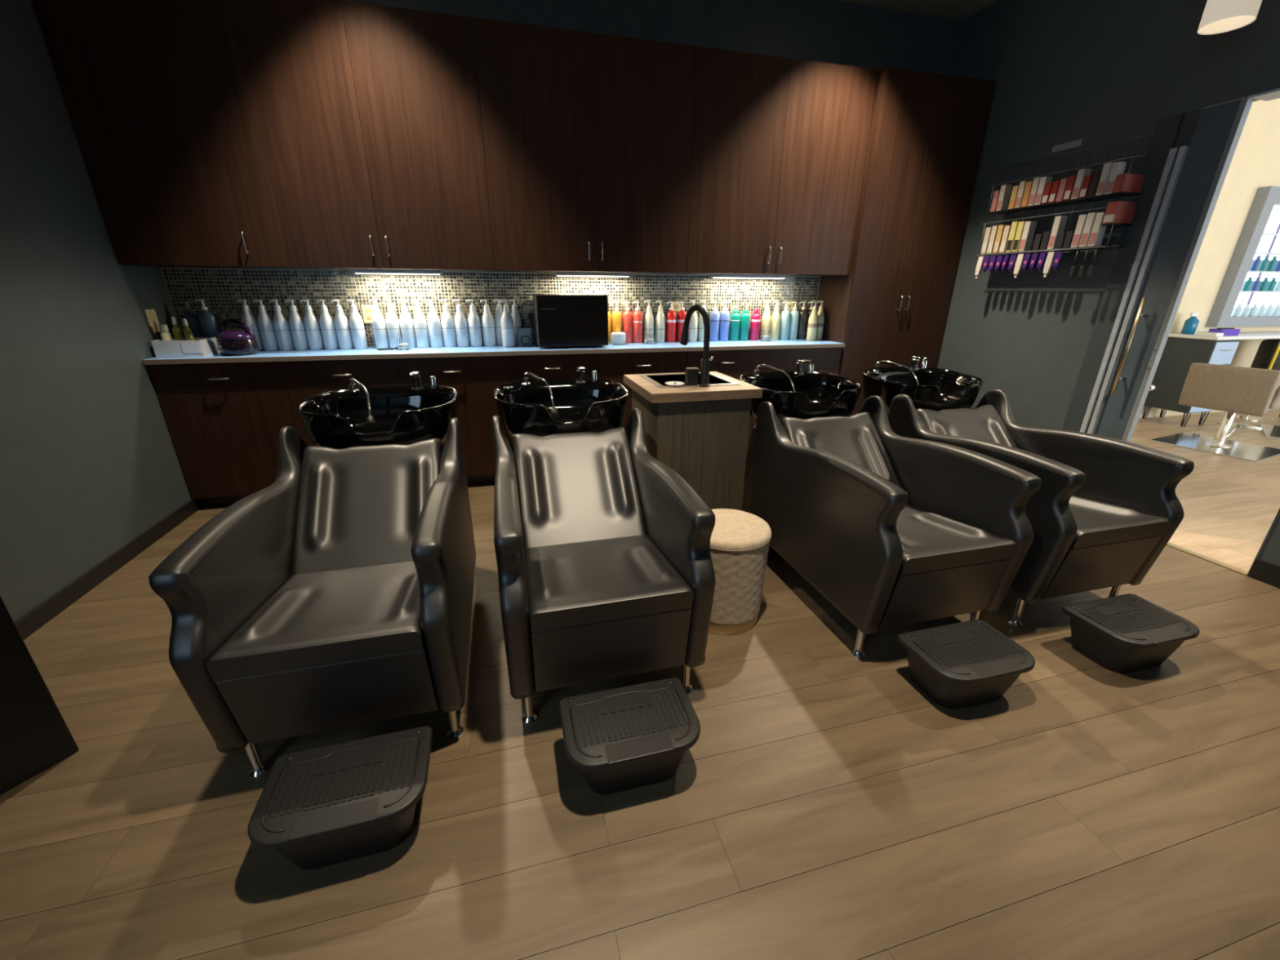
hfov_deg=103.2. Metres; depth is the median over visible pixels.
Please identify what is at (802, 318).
pump bottle
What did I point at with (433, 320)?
pump bottle
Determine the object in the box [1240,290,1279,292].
shelf
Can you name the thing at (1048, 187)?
box
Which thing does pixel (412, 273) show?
diffuser
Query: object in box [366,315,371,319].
socket
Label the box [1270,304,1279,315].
bottle
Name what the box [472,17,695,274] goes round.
upper cabinet
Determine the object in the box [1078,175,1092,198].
box
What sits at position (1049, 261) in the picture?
tube
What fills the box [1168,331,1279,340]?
countertop
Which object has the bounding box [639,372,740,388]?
basin
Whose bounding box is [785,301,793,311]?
wall outlet
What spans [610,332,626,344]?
jar
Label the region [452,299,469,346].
pump bottle
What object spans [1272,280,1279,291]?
bottle
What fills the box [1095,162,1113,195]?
box
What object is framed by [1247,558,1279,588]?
baseboard
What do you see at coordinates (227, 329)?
block
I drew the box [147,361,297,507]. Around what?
base cabinet
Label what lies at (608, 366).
base cabinet
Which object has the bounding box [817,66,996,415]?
tall cabinet
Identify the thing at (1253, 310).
bottle
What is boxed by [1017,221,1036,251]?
box
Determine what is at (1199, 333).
box
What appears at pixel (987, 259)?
tube
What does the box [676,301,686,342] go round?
pump bottle
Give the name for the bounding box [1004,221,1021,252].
box
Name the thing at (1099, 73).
wall
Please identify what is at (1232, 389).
chair
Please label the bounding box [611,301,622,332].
pump bottle
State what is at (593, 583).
seat cushion
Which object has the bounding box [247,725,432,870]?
footrest
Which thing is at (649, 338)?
glass jar
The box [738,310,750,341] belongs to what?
shampoo bottle
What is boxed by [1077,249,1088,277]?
brush
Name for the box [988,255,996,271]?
tube
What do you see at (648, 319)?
pump bottle
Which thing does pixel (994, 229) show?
box
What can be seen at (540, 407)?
bowl
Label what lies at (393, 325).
pump bottle
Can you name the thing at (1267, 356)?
chair
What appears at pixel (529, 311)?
socket
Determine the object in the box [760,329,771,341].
glass jar
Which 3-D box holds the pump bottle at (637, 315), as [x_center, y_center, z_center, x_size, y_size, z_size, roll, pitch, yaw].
[-0.018,-1.163,3.740,0.076,0.292,0.075,-7,22,-18]
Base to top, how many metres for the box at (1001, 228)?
0.170 m
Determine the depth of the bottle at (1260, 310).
5.38 m
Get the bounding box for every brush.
[377,346,398,350]
[1068,249,1079,277]
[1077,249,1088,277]
[1086,248,1097,277]
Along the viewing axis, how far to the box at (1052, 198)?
3.03 m
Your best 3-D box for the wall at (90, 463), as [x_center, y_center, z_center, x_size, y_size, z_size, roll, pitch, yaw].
[-2.103,-0.334,0.174,0.120,3.175,6.320,-5,21,-14]
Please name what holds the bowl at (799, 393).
on the chair at (891, 529)
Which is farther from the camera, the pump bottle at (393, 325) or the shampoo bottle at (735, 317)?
the shampoo bottle at (735, 317)
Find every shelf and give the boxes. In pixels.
[978,244,1124,255]
[987,191,1141,214]
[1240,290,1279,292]
[1247,271,1279,273]
[1254,252,1279,255]
[1262,232,1279,235]
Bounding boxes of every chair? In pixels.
[148,371,475,777]
[492,366,715,724]
[739,359,1041,658]
[862,355,1194,627]
[1149,362,1279,462]
[1234,338,1279,421]
[1258,423,1279,439]
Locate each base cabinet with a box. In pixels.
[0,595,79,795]
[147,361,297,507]
[280,355,509,484]
[502,351,686,462]
[623,371,762,511]
[685,347,842,457]
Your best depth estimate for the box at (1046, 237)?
3.10 m
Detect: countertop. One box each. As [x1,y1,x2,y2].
[142,338,844,364]
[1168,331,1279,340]
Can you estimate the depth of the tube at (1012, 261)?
3.29 m
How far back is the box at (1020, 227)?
3.26 m
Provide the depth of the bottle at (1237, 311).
5.29 m
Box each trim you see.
[1166,542,1248,575]
[1246,508,1279,575]
[1248,88,1279,101]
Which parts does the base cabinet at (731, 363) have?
drawer, door, drawer, door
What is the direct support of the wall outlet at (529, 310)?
attached to the wall at (836, 32)
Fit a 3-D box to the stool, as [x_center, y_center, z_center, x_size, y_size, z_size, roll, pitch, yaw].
[0.349,0.368,2.086,0.337,0.422,0.337,-5,21,-14]
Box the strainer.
[665,381,684,386]
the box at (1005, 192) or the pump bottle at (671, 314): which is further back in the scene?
the pump bottle at (671, 314)
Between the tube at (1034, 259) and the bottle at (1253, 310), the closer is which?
the tube at (1034, 259)
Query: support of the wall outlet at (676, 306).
attached to the wall at (836, 32)
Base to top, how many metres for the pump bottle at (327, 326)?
0.304 m
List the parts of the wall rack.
rail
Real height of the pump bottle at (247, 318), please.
0.304 m
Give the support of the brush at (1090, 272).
hanging from the wall rack
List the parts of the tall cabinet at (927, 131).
door, handle, handle, door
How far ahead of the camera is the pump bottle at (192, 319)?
3.04 m
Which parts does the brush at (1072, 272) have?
handle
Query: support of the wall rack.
attached to the wall at (1099, 73)
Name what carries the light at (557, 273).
attached to the upper cabinet at (588, 136)
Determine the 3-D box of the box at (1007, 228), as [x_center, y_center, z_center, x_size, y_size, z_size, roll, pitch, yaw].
[2.432,-1.593,3.359,0.051,0.160,0.037,-5,21,-13]
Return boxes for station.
[1142,331,1279,426]
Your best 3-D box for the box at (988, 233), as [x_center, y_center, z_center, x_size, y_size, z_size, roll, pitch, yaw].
[2.396,-1.644,3.485,0.051,0.165,0.037,-5,21,-14]
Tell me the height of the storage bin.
0.090 m
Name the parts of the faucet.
spout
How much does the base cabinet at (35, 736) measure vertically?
0.975 m
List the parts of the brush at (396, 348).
handle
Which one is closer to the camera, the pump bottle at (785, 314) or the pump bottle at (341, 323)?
the pump bottle at (341, 323)
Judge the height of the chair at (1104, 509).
0.932 m
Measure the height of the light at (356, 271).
0.026 m
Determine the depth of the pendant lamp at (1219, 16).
2.00 m
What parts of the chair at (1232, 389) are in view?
floor plate, backrest, seat, armrest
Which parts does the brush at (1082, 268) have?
handle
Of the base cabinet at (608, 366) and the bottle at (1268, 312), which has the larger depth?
the bottle at (1268, 312)
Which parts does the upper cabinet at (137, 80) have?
handle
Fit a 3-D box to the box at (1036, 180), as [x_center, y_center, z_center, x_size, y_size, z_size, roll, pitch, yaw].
[2.465,-1.791,3.154,0.051,0.155,0.036,-6,21,-15]
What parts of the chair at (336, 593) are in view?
armrest, leg, panel, backrest, armrest, leg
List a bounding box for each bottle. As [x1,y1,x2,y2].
[158,324,172,340]
[170,316,183,340]
[178,300,203,337]
[182,318,194,340]
[194,298,219,341]
[236,299,263,351]
[253,299,279,351]
[268,299,294,351]
[284,299,309,350]
[299,299,324,350]
[315,299,339,349]
[330,299,353,349]
[345,299,368,349]
[368,299,389,348]
[382,299,401,348]
[396,299,416,347]
[410,299,430,347]
[424,299,443,347]
[439,299,456,346]
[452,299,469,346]
[466,299,482,346]
[480,299,496,346]
[493,299,502,346]
[499,299,515,346]
[508,299,522,345]
[607,311,611,343]
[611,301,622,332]
[622,301,632,342]
[632,301,642,342]
[644,300,653,337]
[654,300,665,342]
[666,301,675,342]
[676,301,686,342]
[688,300,697,342]
[697,300,706,342]
[709,301,719,341]
[718,301,729,341]
[728,310,740,341]
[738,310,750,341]
[749,308,760,340]
[760,300,771,339]
[769,300,780,340]
[778,301,790,339]
[787,301,799,339]
[795,301,807,339]
[804,301,813,339]
[806,300,818,340]
[816,300,824,340]
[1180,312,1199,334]
[1231,304,1242,316]
[1240,304,1250,316]
[1241,277,1253,290]
[1247,304,1257,316]
[1249,256,1261,271]
[1249,277,1261,291]
[1255,304,1266,316]
[1257,256,1269,271]
[1257,277,1268,291]
[1262,304,1273,315]
[1265,256,1277,271]
[1265,277,1276,291]
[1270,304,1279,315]
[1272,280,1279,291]
[1273,260,1279,271]
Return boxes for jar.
[396,337,411,350]
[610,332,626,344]
[644,333,654,343]
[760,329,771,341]
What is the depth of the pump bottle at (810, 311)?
4.07 m
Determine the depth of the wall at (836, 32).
3.46 m
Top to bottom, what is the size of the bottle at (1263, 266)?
0.140 m
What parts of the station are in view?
leg, leg, leg, leg, drawer, leg, leg, drawer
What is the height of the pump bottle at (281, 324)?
0.304 m
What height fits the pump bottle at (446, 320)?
0.304 m
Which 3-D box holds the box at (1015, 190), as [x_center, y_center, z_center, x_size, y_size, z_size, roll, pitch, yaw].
[2.431,-1.825,3.279,0.051,0.130,0.036,-6,21,-15]
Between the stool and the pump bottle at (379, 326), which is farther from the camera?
the pump bottle at (379, 326)
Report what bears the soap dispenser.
on the base cabinet at (700, 433)
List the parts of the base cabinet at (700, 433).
panel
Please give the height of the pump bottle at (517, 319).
0.304 m
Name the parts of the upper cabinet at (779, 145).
door, handle, handle, door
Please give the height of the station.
0.884 m
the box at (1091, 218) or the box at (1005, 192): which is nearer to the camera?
the box at (1091, 218)
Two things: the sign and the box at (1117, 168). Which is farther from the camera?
the sign
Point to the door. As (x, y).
(1185, 175)
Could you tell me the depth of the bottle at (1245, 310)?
5.32 m
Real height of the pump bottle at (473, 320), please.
0.304 m
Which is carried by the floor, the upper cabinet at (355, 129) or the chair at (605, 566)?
the chair at (605, 566)
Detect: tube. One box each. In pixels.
[974,256,983,278]
[982,256,990,271]
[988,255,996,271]
[994,255,1003,271]
[1001,254,1009,271]
[1008,253,1017,271]
[1013,253,1024,277]
[1022,253,1031,271]
[1029,253,1039,270]
[1036,252,1046,270]
[1043,251,1054,276]
[1052,251,1062,270]
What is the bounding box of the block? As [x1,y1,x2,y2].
[226,328,243,331]
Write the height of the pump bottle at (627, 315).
0.292 m
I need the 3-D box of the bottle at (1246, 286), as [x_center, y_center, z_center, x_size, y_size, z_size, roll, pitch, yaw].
[6.245,-2.011,5.208,0.054,0.130,0.054,-5,21,-14]
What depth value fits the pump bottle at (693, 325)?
3.84 m
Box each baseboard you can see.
[13,498,201,639]
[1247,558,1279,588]
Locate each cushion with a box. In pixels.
[205,561,424,681]
[524,534,693,632]
[710,508,771,551]
[896,504,1018,575]
[1068,495,1170,549]
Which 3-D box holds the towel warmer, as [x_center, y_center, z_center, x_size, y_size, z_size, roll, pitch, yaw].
[-0.477,-1.091,3.475,0.464,0.337,0.332,-5,21,-14]
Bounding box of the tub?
[611,340,625,344]
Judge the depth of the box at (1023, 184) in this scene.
3.23 m
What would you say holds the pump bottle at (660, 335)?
on the countertop at (371, 353)
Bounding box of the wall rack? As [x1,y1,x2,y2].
[975,133,1154,256]
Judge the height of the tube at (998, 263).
0.101 m
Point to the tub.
(614, 342)
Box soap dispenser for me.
[684,367,699,385]
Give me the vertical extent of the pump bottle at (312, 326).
0.304 m
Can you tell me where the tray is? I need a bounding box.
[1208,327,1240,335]
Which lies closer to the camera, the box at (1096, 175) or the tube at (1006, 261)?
the box at (1096, 175)
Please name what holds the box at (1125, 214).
on the wall rack
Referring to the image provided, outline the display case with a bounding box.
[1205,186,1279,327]
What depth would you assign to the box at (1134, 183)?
2.71 m
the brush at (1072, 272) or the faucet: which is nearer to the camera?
the faucet
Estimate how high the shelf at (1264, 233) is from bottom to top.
0.012 m
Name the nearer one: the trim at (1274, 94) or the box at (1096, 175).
the trim at (1274, 94)
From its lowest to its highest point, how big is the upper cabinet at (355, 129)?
1.234 m
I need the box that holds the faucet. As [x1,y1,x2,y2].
[680,304,713,386]
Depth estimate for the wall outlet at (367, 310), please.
3.32 m
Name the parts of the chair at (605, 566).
armrest, leg, backrest, panel, armrest, leg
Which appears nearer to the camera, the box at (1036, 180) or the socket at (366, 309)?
the box at (1036, 180)
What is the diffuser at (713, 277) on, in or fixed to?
attached to the light at (713, 276)
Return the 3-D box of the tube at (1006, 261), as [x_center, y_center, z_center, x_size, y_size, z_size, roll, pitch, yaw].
[2.411,-1.430,3.346,0.022,0.101,0.034,-1,21,-4]
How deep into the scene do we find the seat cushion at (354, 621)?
1.34 m
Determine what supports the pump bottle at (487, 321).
on the countertop at (371, 353)
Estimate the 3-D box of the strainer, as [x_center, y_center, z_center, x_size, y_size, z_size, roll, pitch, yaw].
[0.165,-0.454,2.393,0.094,0.012,0.094,-5,21,-14]
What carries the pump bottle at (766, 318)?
on the countertop at (371, 353)
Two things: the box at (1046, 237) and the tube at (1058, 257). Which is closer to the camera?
the tube at (1058, 257)
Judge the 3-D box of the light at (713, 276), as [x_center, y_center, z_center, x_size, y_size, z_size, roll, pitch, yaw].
[0.809,-1.508,3.760,0.560,0.026,0.100,-5,21,-14]
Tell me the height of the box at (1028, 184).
0.140 m
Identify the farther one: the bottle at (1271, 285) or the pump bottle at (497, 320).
the bottle at (1271, 285)
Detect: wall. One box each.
[0,0,191,622]
[160,0,1279,417]
[937,0,1279,565]
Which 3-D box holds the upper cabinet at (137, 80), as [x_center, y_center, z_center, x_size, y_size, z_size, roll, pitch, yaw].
[-2.451,-1.788,2.663,0.647,1.234,0.403,-5,21,-14]
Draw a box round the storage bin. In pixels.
[151,337,219,357]
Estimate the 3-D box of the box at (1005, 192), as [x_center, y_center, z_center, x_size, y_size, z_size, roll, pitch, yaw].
[2.408,-1.865,3.356,0.051,0.150,0.036,-4,21,-13]
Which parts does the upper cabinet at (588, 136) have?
door, handle, handle, door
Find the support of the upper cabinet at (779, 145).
attached to the wall at (836, 32)
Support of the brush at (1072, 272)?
hanging from the wall rack
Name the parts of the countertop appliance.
handle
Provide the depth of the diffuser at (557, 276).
3.45 m
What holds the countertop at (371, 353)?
on the base cabinet at (608, 366)
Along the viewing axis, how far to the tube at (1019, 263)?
3.26 m
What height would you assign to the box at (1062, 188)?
0.120 m
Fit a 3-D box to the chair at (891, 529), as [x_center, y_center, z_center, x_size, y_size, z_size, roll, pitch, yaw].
[0.932,0.003,2.341,0.624,0.932,1.363,-5,21,-14]
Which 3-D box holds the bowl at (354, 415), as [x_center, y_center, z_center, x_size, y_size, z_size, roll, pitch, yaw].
[-1.085,-0.277,2.158,0.600,0.301,0.470,-5,21,-14]
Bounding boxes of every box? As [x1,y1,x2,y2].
[980,226,992,253]
[986,225,998,253]
[990,190,999,212]
[992,224,1008,253]
[995,184,1012,211]
[999,225,1011,253]
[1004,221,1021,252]
[1008,185,1019,208]
[1011,221,1028,251]
[1013,180,1029,208]
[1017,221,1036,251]
[1020,181,1033,207]
[1027,177,1040,206]
[1032,234,1043,250]
[1034,176,1052,204]
[1039,231,1051,249]
[1040,182,1053,204]
[1047,215,1067,248]
[1048,180,1061,203]
[1054,233,1066,248]
[1055,177,1068,201]
[1062,175,1076,200]
[1062,231,1075,248]
[1071,168,1091,199]
[1071,214,1088,247]
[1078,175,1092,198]
[1079,212,1099,247]
[1087,171,1102,196]
[1087,212,1106,246]
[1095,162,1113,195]
[1102,200,1137,223]
[1103,161,1126,194]
[1111,173,1145,192]
[1195,331,1223,336]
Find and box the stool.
[708,508,771,635]
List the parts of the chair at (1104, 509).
backrest, armrest, leg, armrest, panel, leg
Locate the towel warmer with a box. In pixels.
[533,294,608,348]
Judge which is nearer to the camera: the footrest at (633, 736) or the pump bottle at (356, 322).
the footrest at (633, 736)
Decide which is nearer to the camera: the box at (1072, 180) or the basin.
the basin
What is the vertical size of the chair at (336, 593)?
0.932 m
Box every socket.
[364,307,370,312]
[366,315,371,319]
[527,309,532,313]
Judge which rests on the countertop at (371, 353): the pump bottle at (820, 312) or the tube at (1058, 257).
the pump bottle at (820, 312)
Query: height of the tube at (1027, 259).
0.101 m
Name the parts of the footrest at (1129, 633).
lid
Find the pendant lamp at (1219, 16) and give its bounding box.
[1197,0,1262,35]
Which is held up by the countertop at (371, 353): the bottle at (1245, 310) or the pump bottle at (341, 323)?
the pump bottle at (341, 323)
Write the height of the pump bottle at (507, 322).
0.304 m
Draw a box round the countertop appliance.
[216,319,259,355]
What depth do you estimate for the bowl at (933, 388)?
2.77 m
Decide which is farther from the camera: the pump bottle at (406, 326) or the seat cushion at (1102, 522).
the pump bottle at (406, 326)
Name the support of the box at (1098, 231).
on the wall rack
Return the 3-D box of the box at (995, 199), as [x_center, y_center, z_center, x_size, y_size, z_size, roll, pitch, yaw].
[2.397,-1.868,3.401,0.050,0.125,0.036,-5,21,-14]
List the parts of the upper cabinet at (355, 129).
door, handle, handle, door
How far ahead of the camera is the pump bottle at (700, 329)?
3.86 m
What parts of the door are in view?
casing, handle, knob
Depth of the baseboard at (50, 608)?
2.34 m
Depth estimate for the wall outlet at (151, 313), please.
2.88 m
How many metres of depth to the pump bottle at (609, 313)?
3.68 m
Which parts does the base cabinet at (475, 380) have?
door, drawer, handle, drawer, handle, door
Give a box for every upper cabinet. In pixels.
[31,0,285,269]
[197,0,494,271]
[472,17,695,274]
[675,45,877,275]
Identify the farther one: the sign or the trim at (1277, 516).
the sign
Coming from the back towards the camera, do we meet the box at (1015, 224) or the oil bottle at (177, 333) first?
the box at (1015, 224)
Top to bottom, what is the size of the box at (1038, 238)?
0.090 m
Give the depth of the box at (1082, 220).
2.92 m
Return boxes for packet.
[517,328,532,346]
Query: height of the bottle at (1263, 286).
0.130 m
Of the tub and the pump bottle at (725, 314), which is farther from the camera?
the pump bottle at (725, 314)
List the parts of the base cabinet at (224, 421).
drawer, handle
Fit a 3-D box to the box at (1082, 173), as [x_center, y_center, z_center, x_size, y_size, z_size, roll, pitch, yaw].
[2.534,-1.698,2.913,0.051,0.150,0.036,-6,21,-15]
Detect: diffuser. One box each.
[355,272,439,275]
[557,275,626,277]
[712,277,784,279]
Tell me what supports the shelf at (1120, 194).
attached to the wall rack
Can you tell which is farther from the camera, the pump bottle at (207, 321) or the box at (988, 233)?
the box at (988, 233)
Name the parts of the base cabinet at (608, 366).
drawer, door, door, drawer, handle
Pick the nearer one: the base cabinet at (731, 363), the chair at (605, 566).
the chair at (605, 566)
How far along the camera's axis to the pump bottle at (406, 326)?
3.31 m
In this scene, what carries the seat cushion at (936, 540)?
on the chair at (891, 529)
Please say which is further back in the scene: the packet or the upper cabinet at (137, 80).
the packet
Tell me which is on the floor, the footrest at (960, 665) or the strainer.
the footrest at (960, 665)
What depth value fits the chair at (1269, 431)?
5.03 m
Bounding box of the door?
[1062,97,1253,442]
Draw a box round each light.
[352,269,441,275]
[555,271,630,277]
[711,274,786,279]
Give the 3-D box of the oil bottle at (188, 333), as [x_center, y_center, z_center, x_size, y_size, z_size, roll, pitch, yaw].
[-2.634,-0.840,2.962,0.040,0.195,0.039,-5,21,-14]
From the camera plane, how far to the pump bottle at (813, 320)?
3.97 m
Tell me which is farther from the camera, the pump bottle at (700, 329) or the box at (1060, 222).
the pump bottle at (700, 329)
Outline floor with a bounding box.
[0,409,1279,959]
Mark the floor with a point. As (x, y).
(823, 806)
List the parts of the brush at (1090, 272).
handle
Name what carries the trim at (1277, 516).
attached to the wall at (1099, 73)
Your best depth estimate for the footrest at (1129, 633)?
1.83 m
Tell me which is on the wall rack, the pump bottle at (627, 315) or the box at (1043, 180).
the box at (1043, 180)
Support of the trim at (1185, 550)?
attached to the wall at (1099, 73)
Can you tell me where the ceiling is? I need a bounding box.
[837,0,998,20]
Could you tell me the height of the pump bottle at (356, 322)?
0.304 m
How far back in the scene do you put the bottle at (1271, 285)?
5.29 m
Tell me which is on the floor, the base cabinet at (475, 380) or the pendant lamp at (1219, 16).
the base cabinet at (475, 380)
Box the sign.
[1051,138,1083,152]
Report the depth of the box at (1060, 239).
3.02 m
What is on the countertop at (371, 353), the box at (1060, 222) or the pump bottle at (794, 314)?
the pump bottle at (794, 314)
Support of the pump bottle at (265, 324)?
on the countertop at (371, 353)
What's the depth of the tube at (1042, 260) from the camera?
3.12 m
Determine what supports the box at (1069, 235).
on the wall rack
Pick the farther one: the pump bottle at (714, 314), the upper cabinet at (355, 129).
the pump bottle at (714, 314)
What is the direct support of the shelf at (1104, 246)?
attached to the wall rack
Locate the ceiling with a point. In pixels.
(958, 10)
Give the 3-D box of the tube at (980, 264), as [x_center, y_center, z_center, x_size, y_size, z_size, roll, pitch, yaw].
[2.361,-1.479,3.530,0.022,0.141,0.034,-7,22,-19]
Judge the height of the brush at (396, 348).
0.014 m
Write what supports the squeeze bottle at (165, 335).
in the storage bin
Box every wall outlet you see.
[144,309,159,332]
[360,305,373,323]
[524,306,534,328]
[672,302,680,317]
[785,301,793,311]
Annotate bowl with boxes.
[297,371,457,448]
[493,366,628,437]
[739,359,862,419]
[862,355,983,414]
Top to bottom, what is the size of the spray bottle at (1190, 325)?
0.205 m
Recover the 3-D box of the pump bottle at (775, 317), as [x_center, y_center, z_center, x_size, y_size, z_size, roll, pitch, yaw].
[1.073,-1.266,4.021,0.076,0.298,0.074,-6,21,-15]

